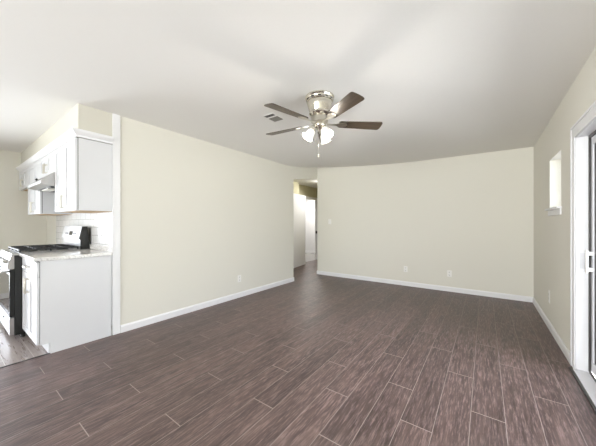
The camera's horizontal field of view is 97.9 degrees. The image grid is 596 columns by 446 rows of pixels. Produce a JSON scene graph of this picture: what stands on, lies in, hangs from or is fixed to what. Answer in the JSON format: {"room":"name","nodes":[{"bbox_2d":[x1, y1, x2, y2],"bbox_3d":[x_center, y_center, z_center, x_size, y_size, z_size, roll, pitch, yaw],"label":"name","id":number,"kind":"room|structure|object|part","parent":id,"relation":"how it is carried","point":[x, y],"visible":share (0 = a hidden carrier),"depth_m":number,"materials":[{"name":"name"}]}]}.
{"room":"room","nodes":[
{"label":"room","id":0,"kind":"room"},
{"bbox_2d":[0,150,45,251],"bbox_3d":[-6.407,-0.170,2.244,0.120,2.800,6.390,0,0,36],"label":"wall","id":1,"kind":"structure","parent":0,"point":[17,228],"depth_m":4.38,"materials":[{"name":"paint"}]},
{"bbox_2d":[21,104,111,163],"bbox_3d":[-3.394,-1.153,3.667,3.105,0.435,0.318,0,0,36],"label":"wall","id":2,"kind":"structure","parent":0,"point":[83,117],"depth_m":2.82,"materials":[{"name":"paint"}]},
{"bbox_2d":[46,143,111,248],"bbox_3d":[-3.268,-0.170,3.842,3.105,2.800,0.128,0,0,36],"label":"wall","id":3,"kind":"structure","parent":0,"point":[103,220],"depth_m":3.43,"materials":[{"name":"white tile"}]},
{"bbox_2d":[19,167,27,190],"bbox_3d":[-4.365,-0.723,4.325,0.736,0.311,0.369,0,0,36],"label":"upper cabinet","id":4,"kind":"object","parent":3,"relation":"attached to","point":[23,175],"visible":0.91,"depth_m":4.19,"materials":[{"name":"white paint"}]},
{"bbox_3d":[-4.596,-0.723,4.320,0.366,0.302,0.020,0,0,36],"label":"door","id":5,"kind":"part","parent":4,"relation":"part of","materials":[{"name":"white paint"}]},
{"bbox_3d":[-4.297,-0.723,4.105,0.366,0.302,0.020,0,0,36],"label":"door","id":6,"kind":"part","parent":4,"relation":"part of","materials":[{"name":"white paint"}]},
{"bbox_2d":[28,172,54,192],"bbox_3d":[-3.120,-0.518,3.376,0.752,0.187,0.450,0,0,36],"label":"range hood","id":7,"kind":"object","parent":3,"relation":"attached to","point":[46,183],"visible":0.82,"depth_m":3.11,"materials":[{"name":"silver metal"}]},
{"bbox_2d":[40,150,54,177],"bbox_3d":[-3.096,-0.745,3.410,0.756,0.266,0.369,0,0,36],"label":"upper cabinet","id":8,"kind":"object","parent":3,"relation":"attached to","point":[47,163],"visible":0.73,"depth_m":3.26,"materials":[{"name":"white paint"}]},
{"bbox_3d":[-3.330,-0.746,3.408,0.376,0.257,0.020,0,0,36],"label":"door","id":9,"kind":"part","parent":8,"relation":"part of","materials":[{"name":"white paint"}]},
{"bbox_3d":[-3.023,-0.746,3.187,0.376,0.257,0.020,0,0,36],"label":"door","id":10,"kind":"part","parent":8,"relation":"part of","materials":[{"name":"white paint"}]},
{"bbox_2d":[28,160,71,215],"bbox_3d":[-3.735,-0.507,3.870,0.811,0.741,0.369,0,0,36],"label":"upper cabinet","id":11,"kind":"object","parent":3,"relation":"attached to","point":[39,203],"visible":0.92,"depth_m":3.64,"materials":[{"name":"white paint"}]},
{"bbox_3d":[-3.980,-0.508,3.877,0.403,0.732,0.020,0,0,36],"label":"door","id":12,"kind":"part","parent":11,"relation":"part of","materials":[{"name":"white paint"}]},
{"bbox_3d":[-3.651,-0.508,3.639,0.403,0.732,0.020,0,0,36],"label":"door","id":13,"kind":"part","parent":11,"relation":"part of","materials":[{"name":"white paint"}]},
{"bbox_2d":[55,137,111,212],"bbox_3d":[-2.471,-0.507,2.960,0.776,0.741,0.369,0,0,36],"label":"upper cabinet","id":14,"kind":"object","parent":3,"relation":"attached to","point":[83,167],"visible":1,"depth_m":2.76,"materials":[{"name":"white paint"}]},
{"bbox_3d":[-2.710,-0.508,2.961,0.386,0.732,0.020,0,0,36],"label":"door","id":15,"kind":"part","parent":14,"relation":"part of","materials":[{"name":"white paint"}]},
{"bbox_3d":[-2.594,-0.240,2.843,0.012,0.152,0.036,0,0,36],"label":"handle","id":16,"kind":"part","parent":14,"relation":"part of","materials":[{"name":"silver metal"}]},
{"bbox_2d":[16,127,113,171],"bbox_3d":[-3.398,-0.918,3.621,3.153,0.072,0.354,0,0,36],"label":"trim","id":17,"kind":"structure","parent":14,"relation":"on","point":[73,132],"depth_m":2.83,"materials":[{"name":"white wood"}]},
{"bbox_3d":[-2.394,-0.508,2.734,0.386,0.732,0.020,0,0,36],"label":"door","id":18,"kind":"part","parent":14,"relation":"part of","materials":[{"name":"white paint"}]},
{"bbox_2d":[98,228,100,237],"bbox_3d":[-2.390,0.105,3.124,0.075,0.120,0.009,0,0,36],"label":"wall outlet","id":19,"kind":"object","parent":3,"relation":"attached to","point":[99,229],"visible":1,"depth_m":3.12,"materials":[{"name":"white plastic"}]},
{"bbox_2d":[111,116,316,332],"bbox_3d":[-0.830,-0.170,4.672,0.120,2.800,4.310,0,0,36],"label":"wall","id":20,"kind":"structure","parent":0,"point":[197,215],"depth_m":3.66,"materials":[{"name":"paint"}]},
{"bbox_2d":[112,113,119,334],"bbox_3d":[-2.030,-0.001,2.899,0.013,2.462,0.075,0,0,36],"label":"trim","id":21,"kind":"structure","parent":20,"relation":"attached to","point":[115,118],"depth_m":2.90,"materials":[{"name":"white wood"}]},
{"bbox_2d":[120,277,293,332],"bbox_3d":[-1.044,1.188,4.261,0.014,0.085,3.282,0,0,36],"label":"baseboard","id":22,"kind":"structure","parent":20,"relation":"attached to","point":[150,320],"depth_m":3.65,"materials":[{"name":"white wood"}]},
{"bbox_2d":[293,181,298,194],"bbox_3d":[-0.167,-0.170,6.684,1.155,2.800,1.950,0,0,36],"label":"wall","id":23,"kind":"structure","parent":0,"point":[295,184],"depth_m":7.62,"materials":[{"name":"paint"}]},
{"bbox_2d":[293,193,304,267],"bbox_3d":[0.038,0.186,7.490,0.035,2.052,0.861,0,0,25],"label":"door","id":24,"kind":"structure","parent":23,"relation":"in","point":[298,200],"depth_m":7.40,"materials":[{"name":"white wood"}]},
{"bbox_2d":[0,0,595,187],"bbox_3d":[-1.849,-1.415,3.797,9.160,0.410,14.600,0,0,36],"label":"ceiling","id":25,"kind":"structure","parent":0,"point":[442,78],"depth_m":2.00,"materials":[{"name":"paint"}]},
{"bbox_2d":[262,113,284,121],"bbox_3d":[-0.277,-1.219,2.978,0.156,0.010,0.216,0,0,36],"label":"ceiling vent","id":26,"kind":"object","parent":25,"relation":"in","point":[273,117],"visible":1,"depth_m":2.96,"materials":[{"name":"metal"}]},
{"bbox_2d":[264,90,382,156],"bbox_3d":[0.176,-0.934,2.507,1.161,0.574,1.181,0,0,36],"label":"ceiling fan","id":27,"kind":"object","parent":25,"relation":"hanging from","point":[319,102],"visible":1,"depth_m":2.42,"materials":[{"name":"silver metal"}]},
{"bbox_3d":[-0.135,-0.966,2.701,0.427,0.006,0.132,0,12,30],"label":"blade","id":28,"kind":"part","parent":27,"relation":"part of","materials":[{"name":"brown wood"}]},
{"bbox_3d":[-0.089,-0.966,2.234,0.427,0.006,0.132,0,12,-42],"label":"blade","id":29,"kind":"part","parent":27,"relation":"part of","materials":[{"name":"brown wood"}]},
{"bbox_3d":[0.081,-0.959,2.388,0.200,0.008,0.072,0,12,-42],"label":"blade arm","id":30,"kind":"part","parent":27,"relation":"part of","materials":[{"name":"silver metal"}]},
{"bbox_3d":[0.096,-0.849,2.467,0.112,0.120,0.115,0,0,36],"label":"lamp shade","id":31,"kind":"part","parent":27,"relation":"part of","materials":[{"name":"white glass"}]},
{"bbox_3d":[0.209,-1.196,2.500,0.278,0.050,0.278,0,0,36],"label":"ceiling plate","id":32,"kind":"part","parent":27,"relation":"part of","materials":[{"name":"silver metal"}]},
{"bbox_3d":[0.272,-0.849,2.591,0.114,0.120,0.119,0,0,36],"label":"lamp shade","id":33,"kind":"part","parent":27,"relation":"part of","materials":[{"name":"white glass"}]},
{"bbox_3d":[0.263,-0.849,2.398,0.117,0.120,0.111,0,0,36],"label":"lamp shade","id":34,"kind":"part","parent":27,"relation":"part of","materials":[{"name":"white glass"}]},
{"bbox_3d":[0.276,-0.959,2.343,0.072,0.008,0.200,13,-5,-23],"label":"blade arm","id":35,"kind":"part","parent":27,"relation":"part of","materials":[{"name":"silver metal"}]},
{"bbox_3d":[0.378,-0.959,2.515,0.200,0.008,0.072,0,-12,-6],"label":"blade arm","id":36,"kind":"part","parent":27,"relation":"part of","materials":[{"name":"silver metal"}]},
{"bbox_3d":[0.369,-0.966,2.135,0.132,0.006,0.427,13,-5,-23],"label":"blade","id":37,"kind":"part","parent":27,"relation":"part of","materials":[{"name":"brown wood"}]},
{"bbox_3d":[0.605,-0.966,2.539,0.427,0.006,0.132,0,-12,-6],"label":"blade","id":38,"kind":"part","parent":27,"relation":"part of","materials":[{"name":"brown wood"}]},
{"bbox_2d":[0,253,595,445],"bbox_3d":[-1.861,1.260,3.898,8.823,0.060,14.150,0,0,36],"label":"floor","id":39,"kind":"structure","parent":0,"point":[313,359],"depth_m":2.08,"materials":[{"name":"brown wood"}]},
{"bbox_2d":[0,353,49,367],"bbox_3d":[-3.994,1.228,0.203,0.018,0.004,5.660,0,0,36],"label":"trim","id":40,"kind":"structure","parent":39,"relation":"on","point":[46,353],"depth_m":2.33,"materials":[{"name":"brown metal"}]},
{"bbox_2d":[0,226,89,336],"bbox_3d":[-3.155,0.629,3.206,0.762,1.201,0.758,0,0,36],"label":"gas range","id":41,"kind":"object","parent":39,"relation":"on","point":[77,237],"visible":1,"depth_m":2.85,"materials":[{"name":"silver metal"}]},
{"bbox_3d":[-3.327,0.735,2.959,0.712,0.390,0.033,0,0,36],"label":"door glass","id":42,"kind":"part","parent":41,"relation":"part of","materials":[{"name":"glass"}]},
{"bbox_3d":[-3.330,0.735,2.963,0.760,0.500,0.034,0,0,36],"label":"oven door","id":43,"kind":"part","parent":41,"relation":"part of","materials":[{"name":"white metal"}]},
{"bbox_3d":[-3.330,1.085,2.963,0.760,0.180,0.034,0,0,36],"label":"drawer","id":44,"kind":"part","parent":41,"relation":"part of","materials":[{"name":"silver metal"}]},
{"bbox_3d":[-3.334,0.402,2.957,0.762,0.153,0.049,0,0,36],"label":"control panel","id":45,"kind":"part","parent":41,"relation":"part of","materials":[{"name":"silver metal"}]},
{"bbox_2d":[1,248,77,255],"bbox_3d":[-3.163,0.313,3.195,0.762,0.044,0.575,0,0,36],"label":"cooktop","id":46,"kind":"object","parent":41,"relation":"in","point":[13,251],"depth_m":2.95,"materials":[{"name":"black metal"}]},
{"bbox_3d":[-2.995,0.251,3.437,0.747,0.122,0.014,0,0,36],"label":"riser panel","id":47,"kind":"part","parent":41,"relation":"part of","materials":[{"name":"silver metal"}]},
{"bbox_3d":[-2.996,0.107,3.436,0.747,0.156,0.045,0,0,36],"label":"display panel","id":48,"kind":"part","parent":41,"relation":"part of","materials":[{"name":"silver metal"}]},
{"bbox_2d":[22,255,111,353],"bbox_3d":[-2.516,0.788,2.821,0.690,0.884,0.647,0,0,36],"label":"base cabinet","id":49,"kind":"object","parent":39,"relation":"on","point":[67,303],"visible":1,"depth_m":2.59,"materials":[{"name":"white paint"}]},
{"bbox_3d":[-2.817,0.810,2.696,0.340,0.620,0.020,0,0,36],"label":"door","id":50,"kind":"part","parent":49,"relation":"part of","materials":[{"name":"white paint"}]},
{"bbox_3d":[-2.669,0.610,2.554,0.012,0.152,0.036,0,0,36],"label":"handle","id":51,"kind":"part","parent":49,"relation":"part of","materials":[{"name":"silver metal"}]},
{"bbox_3d":[-2.678,0.426,2.595,0.684,0.137,0.020,0,0,36],"label":"drawer","id":52,"kind":"part","parent":49,"relation":"part of","materials":[{"name":"white paint"}]},
{"bbox_3d":[-2.539,0.810,2.495,0.340,0.620,0.020,0,0,36],"label":"door","id":53,"kind":"part","parent":49,"relation":"part of","materials":[{"name":"white paint"}]},
{"bbox_2d":[19,244,111,261],"bbox_3d":[-2.511,0.299,2.826,0.716,0.089,0.634,0,0,36],"label":"countertop","id":54,"kind":"structure","parent":49,"relation":"on","point":[95,250],"depth_m":2.75,"materials":[{"name":"stone"}]},
{"bbox_2d":[299,185,316,199],"bbox_3d":[0.433,-0.170,8.674,0.200,2.800,2.220,0,0,36],"label":"wall","id":55,"kind":"structure","parent":0,"point":[308,191],"depth_m":8.47,"materials":[{"name":"paint"}]},
{"bbox_2d":[305,196,316,258],"bbox_3d":[0.275,0.165,8.516,0.132,2.130,1.440,0,0,36],"label":"trim","id":56,"kind":"structure","parent":55,"relation":"attached to","point":[307,197],"depth_m":9.04,"materials":[{"name":"white wood"}]},
{"bbox_2d":[305,199,314,250],"bbox_3d":[-1.272,-0.170,9.199,3.580,2.800,5.040,0,0,36],"label":"wall","id":57,"kind":"structure","parent":0,"point":[309,204],"depth_m":10.89,"materials":[{"name":"white paint"}]},
{"bbox_2d":[317,147,533,296],"bbox_3d":[2.222,-0.170,5.202,4.213,2.800,0.120,0,0,36],"label":"wall","id":58,"kind":"structure","parent":0,"point":[471,217],"depth_m":4.85,"materials":[{"name":"paint"}]},
{"bbox_2d":[317,271,532,302],"bbox_3d":[2.077,1.188,5.225,3.975,0.085,0.014,0,0,36],"label":"baseboard","id":59,"kind":"structure","parent":58,"relation":"attached to","point":[397,282],"depth_m":4.85,"materials":[{"name":"white wood"}]},
{"bbox_2d":[447,270,451,276],"bbox_3d":[2.762,0.905,4.734,0.072,0.116,0.008,0,0,36],"label":"wall outlet","id":60,"kind":"object","parent":58,"relation":"attached to","point":[449,273],"visible":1,"depth_m":4.73,"materials":[{"name":"white plastic"}]},
{"bbox_2d":[534,47,595,350],"bbox_3d":[0.682,-0.170,-0.282,0.200,2.800,10.580,0,0,36],"label":"wall","id":61,"kind":"structure","parent":0,"point":[552,148],"depth_m":2.83,"materials":[{"name":"paint"}]},
{"bbox_2d":[533,297,569,363],"bbox_3d":[3.038,1.188,3.170,0.014,0.085,2.224,0,0,36],"label":"baseboard","id":62,"kind":"structure","parent":61,"relation":"attached to","point":[566,352],"depth_m":2.82,"materials":[{"name":"white wood"}]},
{"bbox_2d":[545,206,561,215],"bbox_3d":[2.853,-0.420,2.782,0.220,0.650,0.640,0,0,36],"label":"window sill","id":63,"kind":"structure","parent":61,"relation":"in","point":[557,210],"depth_m":2.74,"materials":[{"name":"white plastic"}]},
{"bbox_2d":[569,130,595,412],"bbox_3d":[1.838,0.254,1.369,0.218,1.953,1.950,0,0,36],"label":"door","id":64,"kind":"structure","parent":61,"relation":"in","point":[586,380],"depth_m":2.09,"materials":[{"name":"white metal"}]},
{"bbox_3d":[2.366,0.305,2.148,0.048,0.130,0.004,0,0,36],"label":"strike plate","id":65,"kind":"part","parent":64,"relation":"part of","materials":[{"name":"silver metal"}]},
{"bbox_3d":[1.820,1.222,1.423,0.090,0.016,1.817,0,0,36],"label":"sill","id":66,"kind":"part","parent":64,"relation":"part of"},
{"bbox_3d":[2.358,0.305,2.103,0.040,0.190,0.030,0,0,36],"label":"handle","id":67,"kind":"part","parent":64,"relation":"part of","materials":[{"name":"white plastic"}]},
{"bbox_3d":[2.137,0.247,1.734,0.034,1.901,0.912,0,0,36],"label":"panel","id":68,"kind":"part","parent":64,"relation":"part of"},
{"bbox_2d":[570,100,595,374],"bbox_3d":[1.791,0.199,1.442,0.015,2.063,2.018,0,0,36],"label":"trim","id":69,"kind":"structure","parent":61,"relation":"attached to","point":[589,115],"depth_m":2.20,"materials":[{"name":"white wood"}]}
]}

